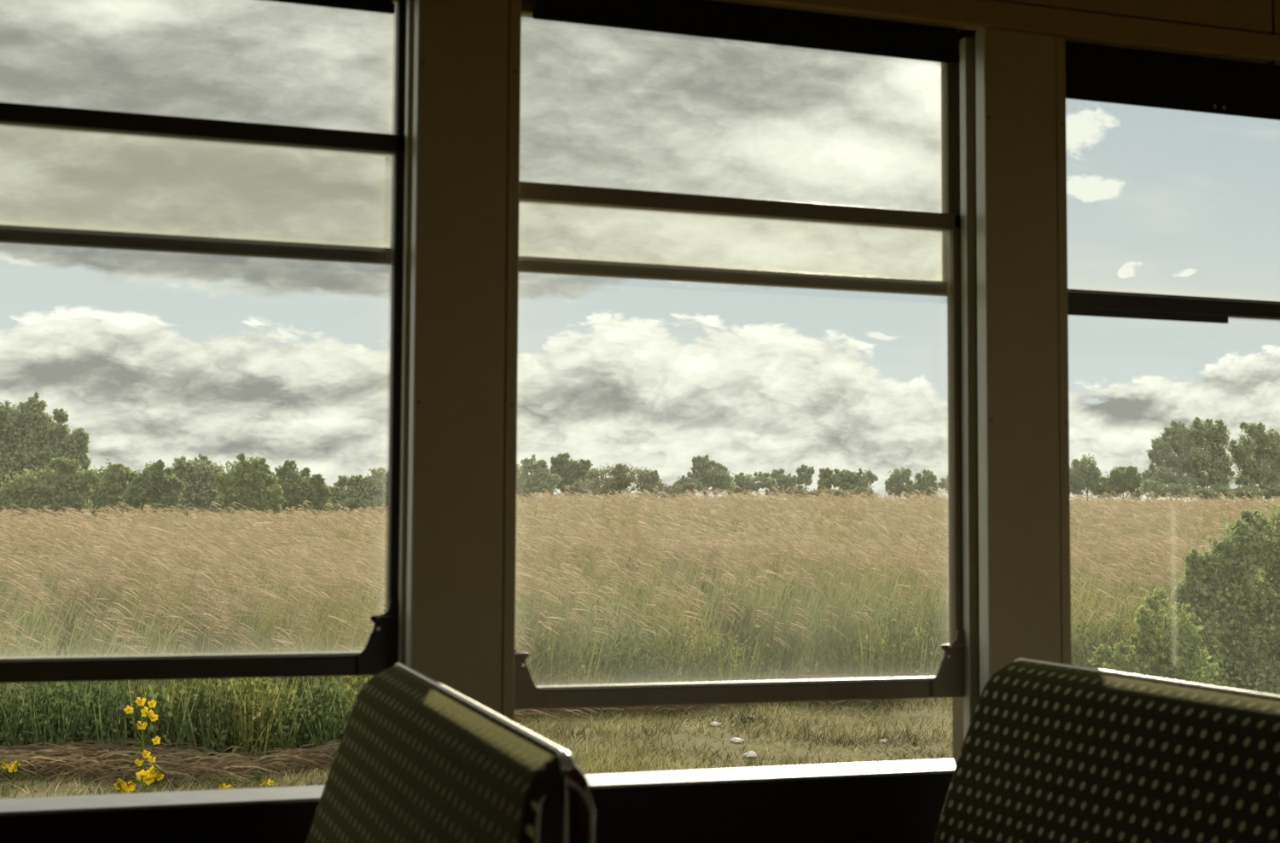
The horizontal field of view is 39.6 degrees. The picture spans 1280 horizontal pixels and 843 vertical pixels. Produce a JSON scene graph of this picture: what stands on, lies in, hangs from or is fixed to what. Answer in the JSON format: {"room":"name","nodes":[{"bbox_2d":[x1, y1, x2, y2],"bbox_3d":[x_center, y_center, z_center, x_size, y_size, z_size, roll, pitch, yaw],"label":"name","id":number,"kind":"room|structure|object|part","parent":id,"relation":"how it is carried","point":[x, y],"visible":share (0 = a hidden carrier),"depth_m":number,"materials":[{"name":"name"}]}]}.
{"room":"train carriage","nodes":[
{"label":"train carriage","id":0,"kind":"room"},
{"bbox_2d":[0,0,1279,842],"bbox_3d":[0.104,0.242,2.221,6.100,2.200,0.148,2,-4,-20],"label":"wall","id":1,"kind":"structure","parent":0,"point":[892,809],"depth_m":2.19,"materials":[{"name":"paint"}]},
{"bbox_2d":[0,0,414,683],"bbox_3d":[-0.580,-0.061,2.005,0.650,0.956,0.062,2,-4,-20],"label":"window","id":2,"kind":"structure","parent":1,"relation":"in","point":[386,646],"depth_m":2.06,"materials":[{"name":"black metal"}]},
{"bbox_3d":[-0.585,-0.366,2.044,0.646,0.337,0.020,2,-4,-20],"label":"sash","id":3,"kind":"part","parent":2,"relation":"part of","materials":[{"name":"clear glass"}]},
{"bbox_2d":[263,0,395,13],"bbox_3d":[-0.567,-0.538,2.005,0.588,0.109,0.045,2,-4,-20],"label":"roller blind","id":4,"kind":"object","parent":2,"relation":"attached to","point":[379,6],"visible":1,"depth_m":2.06,"materials":[{"name":"fabric"}]},
{"bbox_3d":[-0.583,-0.367,2.044,0.617,0.308,0.001,2,-4,-20],"label":"pane","id":5,"kind":"part","parent":2,"relation":"part of","materials":[{"name":"clear glass"}]},
{"bbox_2d":[405,0,521,721],"bbox_3d":[-0.220,-0.046,2.113,0.124,0.969,0.116,2,-4,-20],"label":"pillar","id":6,"kind":"structure","parent":1,"relation":"attached to","point":[462,530],"depth_m":2.06,"materials":[{"name":"beige paint"}]},
{"bbox_2d":[0,758,958,816],"bbox_3d":[0.135,0.436,2.195,2.374,0.004,0.100,2,-4,-20],"label":"sill","id":7,"kind":"structure","parent":1,"relation":"attached to","point":[38,805],"depth_m":2.08,"materials":[{"name":"metal"}]},
{"bbox_2d":[514,0,978,741],"bbox_3d":[0.126,-0.041,2.257,0.650,0.956,0.062,2,-4,-20],"label":"window","id":8,"kind":"structure","parent":1,"relation":"in","point":[957,676],"depth_m":2.31,"materials":[{"name":"black metal"}]},
{"bbox_3d":[0.123,-0.347,2.296,0.617,0.308,0.001,2,-4,-20],"label":"pane","id":9,"kind":"part","parent":8,"relation":"part of","materials":[{"name":"clear glass"}]},
{"bbox_3d":[0.121,-0.346,2.296,0.646,0.337,0.020,2,-4,-20],"label":"sash","id":10,"kind":"part","parent":8,"relation":"part of","materials":[{"name":"clear glass"}]},
{"bbox_3d":[0.127,0.034,2.249,0.646,0.638,0.020,2,-4,-20],"label":"sash","id":11,"kind":"part","parent":8,"relation":"part of","materials":[{"name":"clear glass"}]},
{"bbox_2d":[532,0,960,63],"bbox_3d":[0.139,-0.524,2.257,0.588,0.097,0.045,2,-4,-20],"label":"roller blind","id":12,"kind":"object","parent":8,"relation":"attached to","point":[698,18],"visible":0.82,"depth_m":2.24,"materials":[{"name":"fabric"}]},
{"bbox_3d":[0.128,-0.541,2.214,6.100,0.036,0.028,2,-4,-20],"label":"header moulding","id":13,"kind":"part","parent":1,"relation":"part of","materials":[{"name":"paint"}]},
{"bbox_2d":[952,28,1070,758],"bbox_3d":[0.486,-0.026,2.365,0.124,0.969,0.116,2,-4,-20],"label":"pillar","id":14,"kind":"structure","parent":1,"relation":"attached to","point":[1022,405],"depth_m":2.31,"materials":[{"name":"beige paint"}]},
{"bbox_3d":[0.128,-0.711,2.228,6.100,0.297,0.020,2,-4,-20],"label":"header panel","id":15,"kind":"part","parent":1,"relation":"part of","materials":[{"name":"paint"}]},
{"bbox_2d":[1064,40,1279,120],"bbox_3d":[0.836,-0.489,2.504,0.607,0.128,0.046,2,-4,-20],"label":"roller blind","id":16,"kind":"object","parent":1,"relation":"attached to","point":[1094,72],"visible":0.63,"depth_m":2.44,"materials":[{"name":"fabric"}]},
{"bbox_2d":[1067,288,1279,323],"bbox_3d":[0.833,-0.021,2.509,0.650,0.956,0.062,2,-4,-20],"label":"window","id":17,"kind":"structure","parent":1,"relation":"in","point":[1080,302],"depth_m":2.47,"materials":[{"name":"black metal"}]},
{"bbox_3d":[0.827,-0.326,2.548,0.646,0.337,0.020,2,-4,-20],"label":"sash","id":18,"kind":"part","parent":17,"relation":"part of","materials":[{"name":"black metal"}]},
{"bbox_3d":[0.580,1.287,0.804,6.100,0.060,2.970,2,-4,-20],"label":"floor","id":19,"kind":"structure","parent":0,"visible":0},
{"bbox_2d":[305,662,595,842],"bbox_3d":[-0.434,0.759,1.450,0.630,1.064,0.744,2,-4,-20],"label":"seat","id":20,"kind":"object","parent":19,"relation":"on","point":[416,759],"visible":1,"depth_m":1.52,"materials":[{"name":"green patterned fabric"},{"name":"dark vinyl"},{"name":"metal"}]},
{"bbox_3d":[-0.227,0.494,1.535,0.169,0.523,0.732,2,-4,-20],"label":"edge trim","id":21,"kind":"part","parent":20,"relation":"part of","materials":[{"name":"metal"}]},
{"bbox_3d":[-0.147,0.275,1.593,0.018,0.072,0.644,2,-4,-20],"label":"trim","id":22,"kind":"part","parent":20,"relation":"part of","materials":[{"name":"metal"}]},
{"bbox_3d":[-0.102,0.497,1.216,0.051,0.489,0.183,-3,-5,42],"label":"panel","id":23,"kind":"part","parent":20,"relation":"part of","materials":[{"name":"plastic"}]},
{"bbox_3d":[-0.093,0.500,1.219,0.051,0.486,0.167,-3,-5,40],"label":"edge trim","id":24,"kind":"part","parent":20,"relation":"part of","materials":[{"name":"metal"}]},
{"bbox_3d":[-0.079,0.502,1.223,0.059,0.492,0.159,-2,-4,36],"label":"edge trim","id":25,"kind":"part","parent":20,"relation":"part of","materials":[{"name":"metal"}]},
{"bbox_2d":[933,657,1279,842],"bbox_3d":[0.275,0.783,1.703,0.630,1.056,0.744,2,-4,-20],"label":"seat","id":26,"kind":"object","parent":19,"relation":"on","point":[1050,752],"visible":1,"depth_m":1.86,"materials":[{"name":"fabric"}]},
{"bbox_3d":[0.483,0.514,1.788,0.169,0.505,0.732,2,-4,-20],"label":"edge trim","id":27,"kind":"part","parent":26,"relation":"part of","materials":[{"name":"metal"}]},
{"label":"outside","id":28,"kind":"structure","parent":0,"visible":0},
{"bbox_2d":[0,529,1250,798],"bbox_3d":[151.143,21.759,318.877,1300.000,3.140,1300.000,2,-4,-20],"label":"ground","id":29,"kind":"structure","parent":28,"point":[701,739],"depth_m":13.36,"materials":[{"name":"green plant"}]},
{"bbox_2d":[0,758,29,787],"bbox_3d":[-3.702,2.083,10.468,0.228,0.206,0.050,2,-4,-20],"label":"wildflower","id":30,"kind":"object","parent":29,"relation":"on","point":[14,768],"visible":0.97,"depth_m":10.46,"materials":[{"name":"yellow plant"}]},
{"bbox_2d":[0,762,9,768],"bbox_3d":[-3.732,2.023,10.448,0.050,0.039,0.016,2,-4,-20],"label":"flower","id":31,"kind":"object","parent":30,"relation":"on","point":[3,765],"depth_m":10.45,"materials":[{"name":"yellow plant"}]},
{"bbox_3d":[-3.703,2.100,10.461,0.070,0.170,0.014,2,-4,-20],"label":"stem","id":32,"kind":"part","parent":30,"relation":"part of","materials":[{"name":"green plant"}]},
{"bbox_2d":[7,763,17,772],"bbox_3d":[-3.692,2.039,10.460,0.057,0.050,0.019,2,-4,-20],"label":"flower","id":33,"kind":"object","parent":30,"relation":"on","point":[14,766],"depth_m":10.46,"materials":[{"name":"yellow plant"}]},
{"bbox_2d":[13,761,20,766],"bbox_3d":[-3.671,2.015,10.472,0.038,0.028,0.013,2,-4,-20],"label":"flower","id":34,"kind":"object","parent":30,"relation":"on","point":[16,763],"depth_m":10.47,"materials":[{"name":"yellow plant"}]},
{"bbox_2d":[0,391,91,490],"bbox_3d":[-21.347,1.317,58.543,6.311,5.539,3.480,3,-4,-31],"label":"tree","id":35,"kind":"object","parent":29,"relation":"on","point":[32,442],"visible":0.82,"depth_m":58.47,"materials":[{"name":"green plant"}]},
{"bbox_2d":[0,456,102,526],"bbox_3d":[-17.856,2.399,52.477,3.732,2.802,2.258,2,-4,-24],"label":"bush","id":36,"kind":"object","parent":29,"relation":"on","point":[66,488],"visible":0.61,"depth_m":52.25,"materials":[{"name":"green plant"}]},
{"bbox_2d":[79,459,144,526],"bbox_3d":[-17.141,2.612,57.022,2.943,2.812,1.684,2,-4,-20],"label":"bush","id":37,"kind":"object","parent":29,"relation":"on","point":[115,477],"visible":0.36,"depth_m":56.74,"materials":[{"name":"green plant"}]},
{"bbox_2d":[109,776,145,793],"bbox_3d":[-2.998,2.161,10.395,0.205,0.177,0.053,2,-4,-20],"label":"wildflower","id":38,"kind":"object","parent":29,"relation":"on","point":[119,784],"visible":0.87,"depth_m":10.38,"materials":[{"name":"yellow plant"}]},
{"bbox_2d":[113,778,127,790],"bbox_3d":[-3.031,2.115,10.370,0.076,0.064,0.025,2,-4,-20],"label":"flower","id":39,"kind":"object","parent":38,"relation":"on","point":[118,785],"depth_m":10.37,"materials":[{"name":"yellow plant"}]},
{"bbox_2d":[119,785,131,793],"bbox_3d":[-3.005,2.153,10.379,0.066,0.049,0.022,2,-4,-20],"label":"flower","id":40,"kind":"object","parent":38,"relation":"on","point":[126,789],"depth_m":10.38,"materials":[{"name":"yellow plant"}]},
{"bbox_2d":[124,779,136,791],"bbox_3d":[-2.982,2.129,10.387,0.076,0.063,0.025,2,-4,-20],"label":"flower","id":41,"kind":"object","parent":38,"relation":"on","point":[131,786],"depth_m":10.39,"materials":[{"name":"yellow plant"}]},
{"bbox_2d":[123,697,160,786],"bbox_3d":[-3.027,1.972,10.821,0.233,0.586,0.054,2,-4,-20],"label":"wildflower","id":42,"kind":"object","parent":29,"relation":"on","point":[144,712],"visible":0.93,"depth_m":10.82,"materials":[{"name":"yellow plant"}]},
{"bbox_2d":[123,704,133,714],"bbox_3d":[-3.104,1.749,10.795,0.059,0.053,0.019,2,-4,-20],"label":"flower","id":43,"kind":"object","parent":42,"relation":"on","point":[128,710],"depth_m":10.80,"materials":[{"name":"yellow plant"}]},
{"bbox_2d":[133,758,144,766],"bbox_3d":[-3.042,2.071,10.797,0.060,0.048,0.020,2,-4,-20],"label":"flower","id":44,"kind":"object","parent":42,"relation":"on","point":[140,763],"depth_m":10.80,"materials":[{"name":"yellow plant"}]},
{"bbox_2d":[134,697,145,706],"bbox_3d":[-3.039,1.705,10.819,0.068,0.054,0.023,2,-4,-20],"label":"flower","id":45,"kind":"object","parent":42,"relation":"on","point":[138,701],"depth_m":10.82,"materials":[{"name":"yellow plant"}]},
{"bbox_3d":[-3.030,1.985,10.816,0.168,0.560,0.012,2,-4,-20],"label":"stem","id":46,"kind":"part","parent":42,"relation":"part of","materials":[{"name":"plant"}]},
{"bbox_2d":[136,721,147,729],"bbox_3d":[-3.032,1.849,10.813,0.068,0.052,0.023,2,-4,-20],"label":"flower","id":47,"kind":"object","parent":42,"relation":"on","point":[140,725],"depth_m":10.81,"materials":[{"name":"yellow plant"}]},
{"bbox_2d":[141,750,151,758],"bbox_3d":[-3.005,2.022,10.814,0.057,0.052,0.019,2,-4,-20],"label":"flower","id":48,"kind":"object","parent":42,"relation":"on","point":[144,753],"depth_m":10.81,"materials":[{"name":"yellow plant"}]},
{"bbox_2d":[140,706,153,716],"bbox_3d":[-3.003,1.767,10.827,0.079,0.065,0.026,2,-4,-20],"label":"flower","id":49,"kind":"object","parent":42,"relation":"on","point":[144,712],"depth_m":10.83,"materials":[{"name":"yellow plant"}]},
{"bbox_2d":[146,699,157,708],"bbox_3d":[-2.977,1.720,10.842,0.057,0.053,0.019,2,-4,-20],"label":"flower","id":50,"kind":"object","parent":42,"relation":"on","point":[151,705],"depth_m":10.84,"materials":[{"name":"yellow plant"}]},
{"bbox_2d":[148,756,156,762],"bbox_3d":[-2.973,2.056,10.825,0.048,0.038,0.016,2,-4,-20],"label":"flower","id":51,"kind":"object","parent":42,"relation":"on","point":[150,759],"depth_m":10.82,"materials":[{"name":"yellow plant"}]},
{"bbox_2d":[148,713,158,721],"bbox_3d":[-2.967,1.804,10.841,0.058,0.052,0.019,2,-4,-20],"label":"flower","id":52,"kind":"object","parent":42,"relation":"on","point":[151,716],"depth_m":10.84,"materials":[{"name":"yellow plant"}]},
{"bbox_2d":[151,736,160,744],"bbox_3d":[-2.952,1.943,10.838,0.055,0.052,0.019,2,-4,-20],"label":"flower","id":53,"kind":"object","parent":42,"relation":"on","point":[156,741],"depth_m":10.84,"materials":[{"name":"yellow plant"}]},
{"bbox_2d":[134,766,166,790],"bbox_3d":[-2.939,2.162,10.627,0.230,0.209,0.055,2,-4,-20],"label":"wildflower","id":54,"kind":"object","parent":29,"relation":"on","point":[154,773],"visible":0.97,"depth_m":10.62,"materials":[{"name":"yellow plant"}]},
{"bbox_2d":[135,768,147,780],"bbox_3d":[-2.972,2.107,10.605,0.075,0.065,0.025,2,-4,-20],"label":"flower","id":55,"kind":"object","parent":54,"relation":"on","point":[142,774],"depth_m":10.61,"materials":[{"name":"yellow plant"}]},
{"bbox_2d":[142,773,154,785],"bbox_3d":[-2.935,2.134,10.616,0.076,0.072,0.026,2,-4,-20],"label":"flower","id":56,"kind":"object","parent":54,"relation":"on","point":[148,780],"depth_m":10.61,"materials":[{"name":"yellow plant"}]},
{"bbox_2d":[145,766,158,778],"bbox_3d":[-2.917,2.094,10.625,0.079,0.074,0.026,2,-4,-20],"label":"flower","id":57,"kind":"object","parent":54,"relation":"on","point":[154,773],"depth_m":10.63,"materials":[{"name":"yellow plant"}]},
{"bbox_2d":[155,772,163,780],"bbox_3d":[-2.880,2.123,10.639,0.059,0.056,0.020,2,-4,-20],"label":"flower","id":58,"kind":"object","parent":54,"relation":"on","point":[159,776],"depth_m":10.64,"materials":[{"name":"yellow plant"}]},
{"bbox_2d":[118,458,186,525],"bbox_3d":[-14.716,2.490,53.625,2.092,2.756,1.136,2,-4,-20],"label":"bush","id":59,"kind":"object","parent":29,"relation":"on","point":[159,485],"visible":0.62,"depth_m":53.50,"materials":[{"name":"green plant"}]},
{"bbox_2d":[171,452,230,524],"bbox_3d":[-14.600,2.548,58.388,2.818,3.094,1.620,2,-4,-20],"label":"bush","id":60,"kind":"object","parent":29,"relation":"on","point":[198,476],"visible":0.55,"depth_m":58.12,"materials":[{"name":"green plant"}]},
{"bbox_2d":[204,773,241,789],"bbox_3d":[-2.453,2.166,10.485,0.224,0.177,0.050,2,-4,-20],"label":"wildflower","id":61,"kind":"object","parent":29,"relation":"on","point":[221,785],"visible":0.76,"depth_m":10.48,"materials":[{"name":"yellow plant"}]},
{"bbox_2d":[218,783,225,789],"bbox_3d":[-2.465,2.152,10.469,0.040,0.035,0.016,2,-4,-20],"label":"flower","id":62,"kind":"object","parent":61,"relation":"on","point":[221,785],"depth_m":10.47,"materials":[{"name":"yellow plant"}]},
{"bbox_2d":[225,784,232,789],"bbox_3d":[-2.425,2.157,10.483,0.047,0.044,0.016,2,-4,-20],"label":"flower","id":63,"kind":"object","parent":61,"relation":"on","point":[229,787],"depth_m":10.49,"materials":[{"name":"yellow plant"}]},
{"bbox_2d":[211,452,287,523],"bbox_3d":[-12.240,2.463,55.594,2.347,3.023,1.411,1,-4,-17],"label":"bush","id":64,"kind":"object","parent":29,"relation":"on","point":[246,485],"visible":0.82,"depth_m":55.35,"materials":[{"name":"green plant"}]},
{"bbox_2d":[249,769,282,787],"bbox_3d":[-2.245,2.173,10.665,0.223,0.178,0.050,2,-4,-20],"label":"wildflower","id":65,"kind":"object","parent":29,"relation":"on","point":[262,781],"visible":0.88,"depth_m":10.66,"materials":[{"name":"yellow plant"}]},
{"bbox_2d":[257,779,265,785],"bbox_3d":[-2.268,2.161,10.645,0.047,0.045,0.016,2,-4,-20],"label":"flower","id":66,"kind":"object","parent":65,"relation":"on","point":[261,782],"depth_m":10.65,"materials":[{"name":"yellow plant"}]},
{"bbox_2d":[267,779,274,785],"bbox_3d":[-2.215,2.166,10.664,0.047,0.040,0.016,2,-4,-20],"label":"flower","id":67,"kind":"object","parent":65,"relation":"on","point":[270,783],"depth_m":10.66,"materials":[{"name":"yellow plant"}]},
{"bbox_2d":[260,459,341,521],"bbox_3d":[-11.513,2.739,60.067,2.875,2.917,1.298,2,-4,-20],"label":"bush","id":68,"kind":"object","parent":29,"relation":"on","point":[298,489],"visible":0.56,"depth_m":59.92,"materials":[{"name":"green plant"}]},
{"bbox_2d":[328,465,388,523],"bbox_3d":[-9.689,2.974,64.427,3.414,2.813,2.216,1,-4,-14],"label":"bush","id":69,"kind":"object","parent":29,"relation":"on","point":[372,491],"visible":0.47,"depth_m":64.02,"materials":[{"name":"green plant"}]},
{"bbox_2d":[0,670,933,785],"bbox_3d":[-1.426,2.272,13.288,10.996,0.376,2.386,3,-5,-37],"label":"grass","id":70,"kind":"structure","parent":29,"relation":"on","point":[90,759],"depth_m":11.31,"materials":[{"name":"plant"}]},
{"bbox_2d":[516,453,561,519],"bbox_3d":[-4.446,2.713,68.452,2.937,3.032,1.327,2,-4,-20],"label":"tree","id":71,"kind":"object","parent":29,"relation":"on","point":[540,478],"visible":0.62,"depth_m":68.41,"materials":[{"name":"green plant"}]},
{"bbox_3d":[-4.444,2.219,68.484,2.937,2.042,1.327,2,-4,-20],"label":"crown","id":72,"kind":"part","parent":71,"relation":"part of","materials":[{"name":"green plant"}]},
{"bbox_2d":[549,452,600,500],"bbox_3d":[-3.043,3.034,77.494,2.834,3.341,1.662,2,-4,-20],"label":"tree","id":73,"kind":"object","parent":29,"relation":"on","point":[570,471],"visible":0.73,"depth_m":77.20,"materials":[{"name":"green plant"}]},
{"bbox_2d":[564,463,665,498],"bbox_3d":[-0.972,3.024,71.849,4.227,2.717,1.939,2,-4,-20],"label":"bush","id":74,"kind":"object","parent":29,"relation":"on","point":[647,479],"visible":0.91,"depth_m":71.73,"materials":[{"name":"green plant"}]},
{"bbox_3d":[-0.655,3.202,71.930,2.273,2.375,0.146,2,-4,-20],"label":"stem","id":75,"kind":"part","parent":74,"relation":"part of","materials":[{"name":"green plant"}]},
{"bbox_2d":[0,584,1245,761],"bbox_3d":[1.064,1.980,15.444,17.928,1.068,3.785,2,-4,-28],"label":"weeds","id":76,"kind":"object","parent":29,"relation":"on","point":[235,716],"visible":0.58,"depth_m":12.15,"materials":[{"name":"green plant"}]},
{"bbox_2d":[0,485,1279,723],"bbox_3d":[13.224,3.116,49.653,89.657,3.248,59.656,2,-4,-20],"label":"grass","id":77,"kind":"structure","parent":29,"relation":"on","point":[224,555],"depth_m":19.51,"materials":[{"name":"beige plant"}]},
{"bbox_2d":[638,482,697,499],"bbox_3d":[1.330,4.024,85.345,3.153,2.311,1.977,2,-4,-20],"label":"bush","id":78,"kind":"object","parent":29,"relation":"on","point":[678,489],"visible":0.51,"depth_m":85.24,"materials":[{"name":"green plant"}]},
{"bbox_2d":[673,453,736,496],"bbox_3d":[3.424,3.635,92.480,3.727,3.936,1.615,2,-4,-20],"label":"tree","id":79,"kind":"object","parent":29,"relation":"on","point":[704,476],"visible":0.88,"depth_m":92.31,"materials":[{"name":"green plant"}]},
{"bbox_2d":[709,721,721,726],"bbox_3d":[0.585,2.350,13.796,0.079,0.041,0.081,-1,-4,22],"label":"stone","id":80,"kind":"object","parent":29,"relation":"on","point":[715,723],"visible":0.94,"depth_m":13.77,"materials":[{"name":"white stone"}]},
{"bbox_2d":[730,737,744,743],"bbox_3d":[0.704,2.315,12.903,0.092,0.043,0.095,-2,-4,27],"label":"stone","id":81,"kind":"object","parent":29,"relation":"on","point":[736,740],"visible":1,"depth_m":12.87,"materials":[{"name":"white stone"}]},
{"bbox_2d":[721,471,776,496],"bbox_3d":[5.846,4.291,97.563,3.758,3.241,1.475,2,-4,-20],"label":"bush","id":82,"kind":"object","parent":29,"relation":"on","point":[744,482],"visible":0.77,"depth_m":97.40,"materials":[{"name":"green plant"}]},
{"bbox_2d":[742,750,756,758],"bbox_3d":[0.761,2.306,12.286,0.104,0.052,0.090,2,-4,-20],"label":"stone","id":83,"kind":"object","parent":29,"relation":"on","point":[752,753],"visible":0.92,"depth_m":12.26,"materials":[{"name":"white stone"}]},
{"bbox_2d":[764,468,797,503],"bbox_3d":[7.948,4.340,100.479,1.969,3.500,0.884,2,-4,-20],"label":"tree","id":84,"kind":"object","parent":29,"relation":"on","point":[783,481],"visible":0.67,"depth_m":100.39,"materials":[{"name":"green plant"}]},
{"bbox_2d":[795,464,814,491],"bbox_3d":[9.397,4.269,101.020,1.240,3.716,0.776,2,-4,-20],"label":"tree","id":85,"kind":"object","parent":29,"relation":"on","point":[804,475],"visible":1,"depth_m":100.96,"materials":[{"name":"green plant"}]},
{"bbox_2d":[778,484,882,500],"bbox_3d":[10.320,4.674,97.056,6.261,2.452,2.117,2,-4,-20],"label":"bush","id":86,"kind":"object","parent":29,"relation":"on","point":[800,488],"visible":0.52,"depth_m":96.62,"materials":[{"name":"green plant"}]},
{"bbox_2d":[815,467,878,491],"bbox_3d":[12.087,4.491,104.071,4.008,3.652,1.387,2,-4,-20],"label":"tree","id":87,"kind":"object","parent":29,"relation":"on","point":[846,480],"visible":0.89,"depth_m":103.88,"materials":[{"name":"green plant"}]},
{"bbox_2d":[884,466,915,498],"bbox_3d":[15.449,4.540,105.249,2.209,3.723,1.170,2,-4,-20],"label":"tree","id":88,"kind":"object","parent":29,"relation":"on","point":[896,480],"visible":0.89,"depth_m":105.11,"materials":[{"name":"green plant"}]},
{"bbox_2d":[913,468,938,500],"bbox_3d":[16.915,4.610,105.834,1.982,3.664,1.140,2,-4,-20],"label":"tree","id":89,"kind":"object","parent":29,"relation":"on","point":[923,482],"visible":0.84,"depth_m":105.70,"materials":[{"name":"green plant"}]},
{"bbox_2d":[936,474,948,493],"bbox_3d":[19.246,4.911,108.721,2.133,3.422,1.213,2,-4,-20],"label":"tree","id":90,"kind":"object","parent":29,"relation":"on","point":[944,484],"visible":0.23,"depth_m":108.47,"materials":[{"name":"green plant"}]},
{"bbox_2d":[1069,453,1102,517],"bbox_3d":[22.465,3.582,90.846,2.641,3.983,1.507,2,-4,-20],"label":"tree","id":91,"kind":"object","parent":29,"relation":"on","point":[1082,476],"visible":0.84,"depth_m":90.70,"materials":[{"name":"green plant"}]},
{"bbox_3d":[22.470,2.744,90.899,2.641,2.305,1.507,2,-4,-20],"label":"crown","id":92,"kind":"part","parent":91,"relation":"part of","materials":[{"name":"green plant"}]},
{"bbox_2d":[1093,465,1147,500],"bbox_3d":[24.319,3.834,89.281,3.307,3.306,1.584,2,-4,-20],"label":"bush","id":93,"kind":"object","parent":29,"relation":"on","point":[1121,480],"visible":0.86,"depth_m":88.99,"materials":[{"name":"green plant"}]},
{"bbox_2d":[1087,587,1242,688],"bbox_3d":[4.029,1.895,13.773,1.256,1.221,0.639,2,-4,-24],"label":"shrub","id":94,"kind":"object","parent":29,"relation":"on","point":[1172,662],"visible":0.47,"depth_m":13.71,"materials":[{"name":"green plant"}]},
{"bbox_3d":[4.011,2.007,13.759,0.524,0.993,0.087,2,-4,-31],"label":"stem","id":95,"kind":"part","parent":94,"relation":"part of","materials":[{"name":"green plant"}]},
{"bbox_2d":[1140,416,1235,526],"bbox_3d":[27.302,2.575,88.341,5.268,5.726,2.083,2,-4,-29],"label":"tree","id":96,"kind":"object","parent":29,"relation":"on","point":[1195,459],"visible":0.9,"depth_m":88.06,"materials":[{"name":"green plant"}]},
{"bbox_2d":[1134,478,1279,519],"bbox_3d":[28.389,4.092,86.537,9.560,2.490,1.726,2,-4,-20],"label":"bush","id":97,"kind":"object","parent":29,"relation":"on","point":[1272,490],"visible":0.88,"depth_m":86.12,"materials":[{"name":"green plant"}]},
{"bbox_3d":[28.184,4.236,86.457,7.738,2.190,0.140,2,-4,-20],"label":"stem","id":98,"kind":"part","parent":97,"relation":"part of","materials":[{"name":"plant"}]},
{"bbox_3d":[28.392,3.389,86.585,9.558,1.080,1.716,2,-4,-20],"label":"crown","id":99,"kind":"part","parent":97,"relation":"part of","materials":[{"name":"green plant"}]},
{"bbox_2d":[1160,500,1279,695],"bbox_3d":[5.707,1.624,15.851,2.574,1.965,1.545,1,-4,-13],"label":"shrub","id":100,"kind":"object","parent":29,"relation":"on","point":[1236,608],"visible":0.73,"depth_m":15.44,"materials":[{"name":"green plant"}]},
{"bbox_3d":[5.593,1.758,15.742,1.297,1.681,0.143,1,-4,-18],"label":"stem","id":101,"kind":"part","parent":100,"relation":"part of","materials":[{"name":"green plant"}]},
{"bbox_2d":[1226,421,1279,492],"bbox_3d":[32.699,2.824,91.442,5.659,5.644,2.178,1,-4,-13],"label":"tree","id":102,"kind":"object","parent":29,"relation":"on","point":[1254,462],"visible":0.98,"depth_m":90.74,"materials":[{"name":"green plant"}]}
]}

